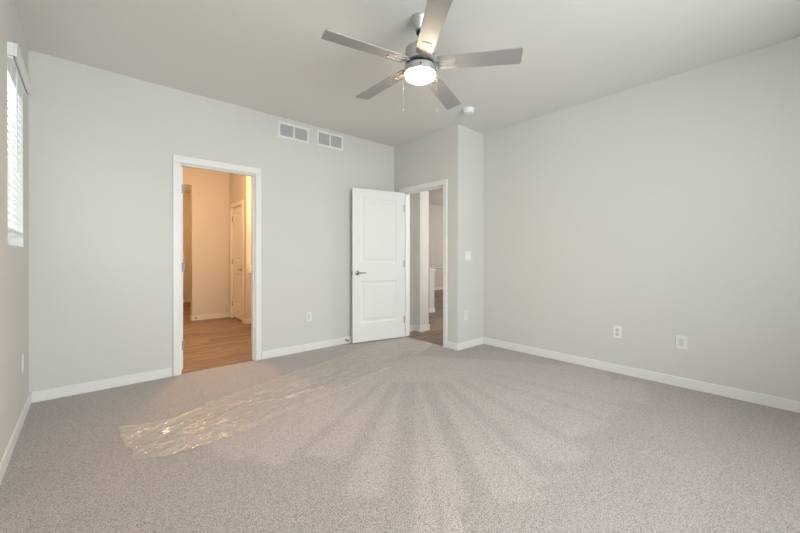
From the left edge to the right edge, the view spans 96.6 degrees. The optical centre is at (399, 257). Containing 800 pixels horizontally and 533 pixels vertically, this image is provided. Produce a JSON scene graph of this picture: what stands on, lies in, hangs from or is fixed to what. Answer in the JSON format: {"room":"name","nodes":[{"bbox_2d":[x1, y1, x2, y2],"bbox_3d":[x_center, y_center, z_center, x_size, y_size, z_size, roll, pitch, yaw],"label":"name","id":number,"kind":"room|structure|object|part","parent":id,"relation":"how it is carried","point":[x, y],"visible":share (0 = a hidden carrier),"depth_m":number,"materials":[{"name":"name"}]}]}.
{"room":"empty bedroom","nodes":[
{"label":"empty bedroom","id":0,"kind":"room"},
{"bbox_2d":[0,0,28,460],"bbox_3d":[-1.126,-0.234,0.683,0.115,2.740,5.443,0,0,-41],"label":"wall","id":1,"kind":"structure","parent":0,"point":[14,250],"depth_m":2.21,"materials":[{"name":"paint"}]},
{"bbox_2d":[0,392,30,484],"bbox_3d":[-1.115,1.093,0.772,0.013,0.084,5.328,0,0,-41],"label":"baseboard","id":2,"kind":"structure","parent":1,"relation":"attached to","point":[5,459],"depth_m":2.12,"materials":[{"name":"paint"}]},
{"bbox_2d":[21,353,23,371],"bbox_3d":[-2.614,0.729,2.471,0.008,0.117,0.072,0,0,-41],"label":"wall outlet","id":3,"kind":"object","parent":1,"relation":"attached to","point":[22,356],"visible":1,"depth_m":2.45,"materials":[{"name":"beige plastic"}]},
{"bbox_2d":[183,192,190,298],"bbox_3d":[-4.832,-0.252,7.462,3.200,2.740,3.010,0,0,-41],"label":"wall","id":4,"kind":"structure","parent":0,"point":[186,196],"depth_m":8.91,"materials":[{"name":"paint"}]},
{"bbox_2d":[183,298,250,323],"bbox_3d":[-4.731,1.075,6.767,2.430,0.090,3.993,0,0,-41],"label":"baseboard","id":5,"kind":"structure","parent":4,"relation":"attached to","point":[218,315],"depth_m":6.48,"materials":[{"name":"paint"}]},
{"bbox_2d":[182,166,228,315],"bbox_3d":[-4.166,-0.248,5.967,2.425,2.740,0.115,0,0,-41],"label":"wall","id":6,"kind":"structure","parent":0,"point":[209,189],"depth_m":6.51,"materials":[{"name":"paint"}]},
{"bbox_2d":[28,50,393,391],"bbox_3d":[-1.565,-0.243,3.997,3.833,2.740,0.115,0,0,-41],"label":"wall","id":7,"kind":"structure","parent":0,"point":[102,144],"depth_m":3.22,"materials":[{"name":"paint"}]},
{"bbox_2d":[182,167,184,368],"bbox_3d":[-2.439,0.105,3.778,0.707,2.018,0.143,0,0,40],"label":"door","id":8,"kind":"structure","parent":7,"relation":"in","point":[183,264],"depth_m":3.56,"materials":[{"name":"paint"}]},
{"bbox_2d":[31,336,351,402],"bbox_3d":[-1.475,1.085,3.995,3.705,0.084,0.013,0,0,-41],"label":"baseboard","id":9,"kind":"structure","parent":7,"relation":"attached to","point":[48,394],"depth_m":3.17,"materials":[{"name":"paint"}]},
{"bbox_2d":[173,154,260,375],"bbox_3d":[-1.889,0.073,3.713,0.832,2.109,0.149,0,0,-41],"label":"door frame","id":10,"kind":"structure","parent":7,"relation":"attached to","point":[179,161],"depth_m":3.55,"materials":[{"name":"paint"}]},
{"bbox_2d":[278,121,308,143],"bbox_3d":[-1.246,-1.471,4.191,0.386,0.184,0.010,0,0,-41],"label":"air vent","id":11,"kind":"object","parent":7,"relation":"in","point":[293,128],"visible":1,"depth_m":4.18,"materials":[{"name":"metal"}]},
{"bbox_2d":[306,312,311,321],"bbox_3d":[-1.104,0.716,4.323,0.072,0.117,0.008,0,0,-41],"label":"wall outlet","id":12,"kind":"object","parent":7,"relation":"attached to","point":[308,314],"visible":1,"depth_m":4.32,"materials":[{"name":"beige plastic"}]},
{"bbox_2d":[316,130,342,150],"bbox_3d":[-0.884,-1.482,4.510,0.379,0.191,0.010,0,0,-41],"label":"air vent","id":13,"kind":"object","parent":7,"relation":"in","point":[318,132],"visible":1,"depth_m":4.50,"materials":[{"name":"metal"}]},
{"bbox_2d":[229,173,250,318],"bbox_3d":[-2.612,-0.250,6.698,0.875,2.740,1.070,0,0,-41],"label":"wall","id":14,"kind":"structure","parent":0,"point":[239,185],"depth_m":6.05,"materials":[{"name":"paint"}]},
{"bbox_2d":[232,205,241,319],"bbox_3d":[-2.896,0.082,6.404,0.143,2.018,0.618,0,0,-41],"label":"door","id":15,"kind":"structure","parent":14,"relation":"in","point":[237,211],"depth_m":6.41,"materials":[{"name":"paint"}]},
{"bbox_2d":[230,200,243,322],"bbox_3d":[-2.880,0.067,6.416,0.132,2.109,0.741,0,0,-41],"label":"door frame","id":16,"kind":"structure","parent":14,"relation":"attached to","point":[241,202],"depth_m":6.61,"materials":[{"name":"paint"}]},
{"bbox_2d":[0,290,799,532],"bbox_3d":[1.386,1.168,7.171,12.451,0.102,11.865,0,0,-41],"label":"floor","id":17,"kind":"structure","parent":0,"point":[404,434],"depth_m":2.09,"materials":[{"name":"beige carpet"}]},
{"bbox_2d":[14,0,799,192],"bbox_3d":[-1.612,-1.664,4.527,4.466,0.100,11.865,0,0,-41],"label":"ceiling","id":18,"kind":"structure","parent":0,"point":[271,57],"depth_m":2.73,"materials":[{"name":"paint"}]},
{"bbox_2d":[321,0,522,112],"bbox_3d":[0.104,-1.292,2.428,1.278,0.631,1.229,0,0,-41],"label":"ceiling fan","id":19,"kind":"object","parent":18,"relation":"hanging from","point":[419,57],"visible":1,"depth_m":2.31,"materials":[{"name":"silver metal"}]},
{"bbox_3d":[-0.214,-1.319,2.237,0.540,0.006,0.128,3,8,-25],"label":"blade","id":20,"kind":"part","parent":19,"relation":"part of","materials":[{"name":"grey wood"}]},
{"bbox_3d":[-0.128,-1.292,2.680,0.128,0.006,0.540,-11,6,-43],"label":"blade","id":21,"kind":"part","parent":19,"relation":"part of","materials":[{"name":"grey wood"}]},
{"bbox_3d":[0.135,-1.218,2.399,0.198,0.042,0.198,0,0,-41],"label":"lamp glass","id":22,"kind":"part","parent":19,"relation":"part of","materials":[{"name":"white glass"}]},
{"bbox_3d":[0.183,-1.320,2.018,0.128,0.006,0.540,13,-5,-6],"label":"blade","id":23,"kind":"part","parent":19,"relation":"part of","materials":[{"name":"grey wood"}]},
{"bbox_3d":[0.321,-1.275,2.735,0.128,0.006,0.540,-13,-10,28],"label":"blade","id":24,"kind":"part","parent":19,"relation":"part of","materials":[{"name":"grey wood"}]},
{"bbox_3d":[0.513,-1.293,2.325,0.540,0.006,0.128,1,-15,11],"label":"blade","id":25,"kind":"part","parent":19,"relation":"part of","materials":[{"name":"grey wood"}]},
{"bbox_2d":[462,107,474,114],"bbox_3d":[0.743,-1.588,3.872,0.132,0.048,0.132,0,0,-41],"label":"smoke detector","id":26,"kind":"object","parent":18,"relation":"attached to","point":[467,110],"visible":1,"depth_m":3.83,"materials":[{"name":"white plastic"}]},
{"bbox_2d":[410,191,428,325],"bbox_3d":[-1.371,-0.381,7.216,0.480,3.000,4.950,0,0,-41],"label":"wall","id":27,"kind":"structure","parent":0,"point":[419,202],"depth_m":5.45,"materials":[{"name":"paint"}]},
{"bbox_2d":[410,324,429,331],"bbox_3d":[-1.362,1.074,7.220,0.493,0.090,4.963,0,0,-41],"label":"baseboard","id":28,"kind":"structure","parent":27,"relation":"attached to","point":[413,327],"depth_m":5.44,"materials":[{"name":"paint"}]},
{"bbox_2d":[394,125,463,343],"bbox_3d":[0.311,-0.375,4.853,0.115,3.000,1.308,0,0,-41],"label":"wall","id":29,"kind":"structure","parent":0,"point":[439,155],"depth_m":4.41,"materials":[{"name":"paint"}]},
{"bbox_2d":[352,188,404,342],"bbox_3d":[-0.287,0.102,4.833,0.784,2.018,0.143,0,0,-29],"label":"door","id":30,"kind":"structure","parent":29,"relation":"in","point":[378,262],"depth_m":4.80,"materials":[{"name":"paint"}]},
{"bbox_2d":[399,179,447,347],"bbox_3d":[0.341,0.071,4.820,0.149,2.109,0.895,0,0,-41],"label":"door frame","id":31,"kind":"structure","parent":29,"relation":"attached to","point":[407,191],"depth_m":4.91,"materials":[{"name":"paint"}]},
{"bbox_2d":[447,341,457,350],"bbox_3d":[0.310,1.083,4.761,0.013,0.084,1.194,0,0,-41],"label":"baseboard","id":32,"kind":"structure","parent":29,"relation":"attached to","point":[450,345],"depth_m":4.37,"materials":[{"name":"paint"}]},
{"bbox_2d":[429,270,433,307],"bbox_3d":[0.132,0.685,7.862,0.150,0.865,1.570,0,0,-41],"label":"wall","id":33,"kind":"structure","parent":0,"point":[431,272],"depth_m":7.26,"materials":[{"name":"paint"}]},
{"bbox_2d":[429,268,435,312],"bbox_3d":[0.138,0.670,7.855,0.180,0.895,1.588,0,0,-41],"label":"trim","id":34,"kind":"structure","parent":33,"relation":"attached to","point":[431,310],"depth_m":7.27,"materials":[{"name":"paint"}]},
{"bbox_2d":[429,204,442,266],"bbox_3d":[0.154,-0.393,11.920,8.023,3.000,0.100,0,0,-41],"label":"wall","id":35,"kind":"structure","parent":0,"point":[435,211],"depth_m":12.85,"materials":[{"name":"paint"}]},
{"bbox_2d":[429,188,442,205],"bbox_3d":[1.889,-1.937,9.580,8.503,0.100,6.100,0,0,-41],"label":"ceiling","id":36,"kind":"structure","parent":0,"point":[435,196],"depth_m":11.21,"materials":[{"name":"paint"}]},
{"bbox_2d":[434,268,442,287],"bbox_3d":[1.319,0.726,12.282,3.800,0.760,0.100,0,0,-41],"label":"wall","id":37,"kind":"structure","parent":0,"point":[438,273],"depth_m":12.21,"materials":[{"name":"paint"}]},
{"bbox_2d":[429,267,442,289],"bbox_3d":[1.319,0.711,12.282,3.840,0.790,0.160,0,0,-41],"label":"trim","id":38,"kind":"structure","parent":37,"relation":"attached to","point":[436,288],"depth_m":12.17,"materials":[{"name":"paint"}]},
{"bbox_2d":[464,127,482,341],"bbox_3d":[0.943,-0.374,4.614,0.518,3.000,0.115,0,0,-41],"label":"wall","id":39,"kind":"structure","parent":0,"point":[473,140],"depth_m":4.53,"materials":[{"name":"paint"}]},
{"bbox_2d":[464,310,467,319],"bbox_3d":[0.818,0.716,4.424,0.072,0.117,0.008,0,0,-41],"label":"wall outlet","id":40,"kind":"object","parent":39,"relation":"attached to","point":[466,311],"visible":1,"depth_m":4.43,"materials":[{"name":"beige plastic"}]},
{"bbox_2d":[465,251,470,260],"bbox_3d":[0.851,-0.023,4.452,0.118,0.117,0.008,0,0,-41],"label":"light switch","id":41,"kind":"object","parent":39,"relation":"attached to","point":[467,253],"visible":1,"depth_m":4.44,"materials":[{"name":"beige plastic"}]},
{"bbox_2d":[458,337,483,350],"bbox_3d":[0.899,1.084,4.493,0.518,0.084,0.013,0,0,-41],"label":"baseboard","id":42,"kind":"structure","parent":39,"relation":"attached to","point":[479,341],"depth_m":4.47,"materials":[{"name":"paint"}]},
{"bbox_2d":[483,37,799,400],"bbox_3d":[2.536,-0.240,3.108,0.115,2.740,4.250,0,0,-41],"label":"wall","id":43,"kind":"structure","parent":0,"point":[658,211],"depth_m":3.21,"materials":[{"name":"paint"}]},
{"bbox_2d":[613,326,621,338],"bbox_3d":[2.125,0.729,3.485,0.008,0.117,0.072,0,0,-41],"label":"wall outlet","id":44,"kind":"object","parent":43,"relation":"attached to","point":[617,330],"visible":1,"depth_m":3.48,"materials":[{"name":"white plastic"}]},
{"bbox_2d":[484,337,799,412],"bbox_3d":[2.454,1.087,3.108,0.013,0.084,4.122,0,0,-41],"label":"baseboard","id":45,"kind":"structure","parent":43,"relation":"attached to","point":[748,396],"depth_m":3.19,"materials":[{"name":"paint"}]},
{"bbox_2d":[676,335,686,349],"bbox_3d":[2.454,0.740,3.110,0.008,0.117,0.078,0,0,-41],"label":"wall outlet","id":46,"kind":"object","parent":43,"relation":"attached to","point":[681,341],"visible":1,"depth_m":3.11,"materials":[{"name":"beige plastic"}]},
{"bbox_3d":[-2.519,-0.626,2.214,0.045,1.105,0.655,0,0,-41],"label":"window","id":47,"kind":"structure","parent":0,"visible":0},
{"bbox_2d":[7,41,31,235],"bbox_3d":[-2.449,-0.690,2.272,0.090,1.077,0.678,0,0,-41],"label":"window blind","id":48,"kind":"object","parent":47,"relation":"hanging from","point":[18,81],"visible":0.81,"depth_m":2.21,"materials":[{"name":"beige plastic"}]},
{"bbox_3d":[-2.466,-0.161,2.262,0.050,0.020,0.645,0,0,-41],"label":"rail","id":49,"kind":"part","parent":48,"relation":"part of","materials":[{"name":"white plastic"}]},
{"bbox_3d":[-2.455,-1.158,2.269,0.057,0.030,0.647,0,0,-41],"label":"head rail","id":50,"kind":"part","parent":48,"relation":"part of","materials":[{"name":"white plastic"}]}
]}

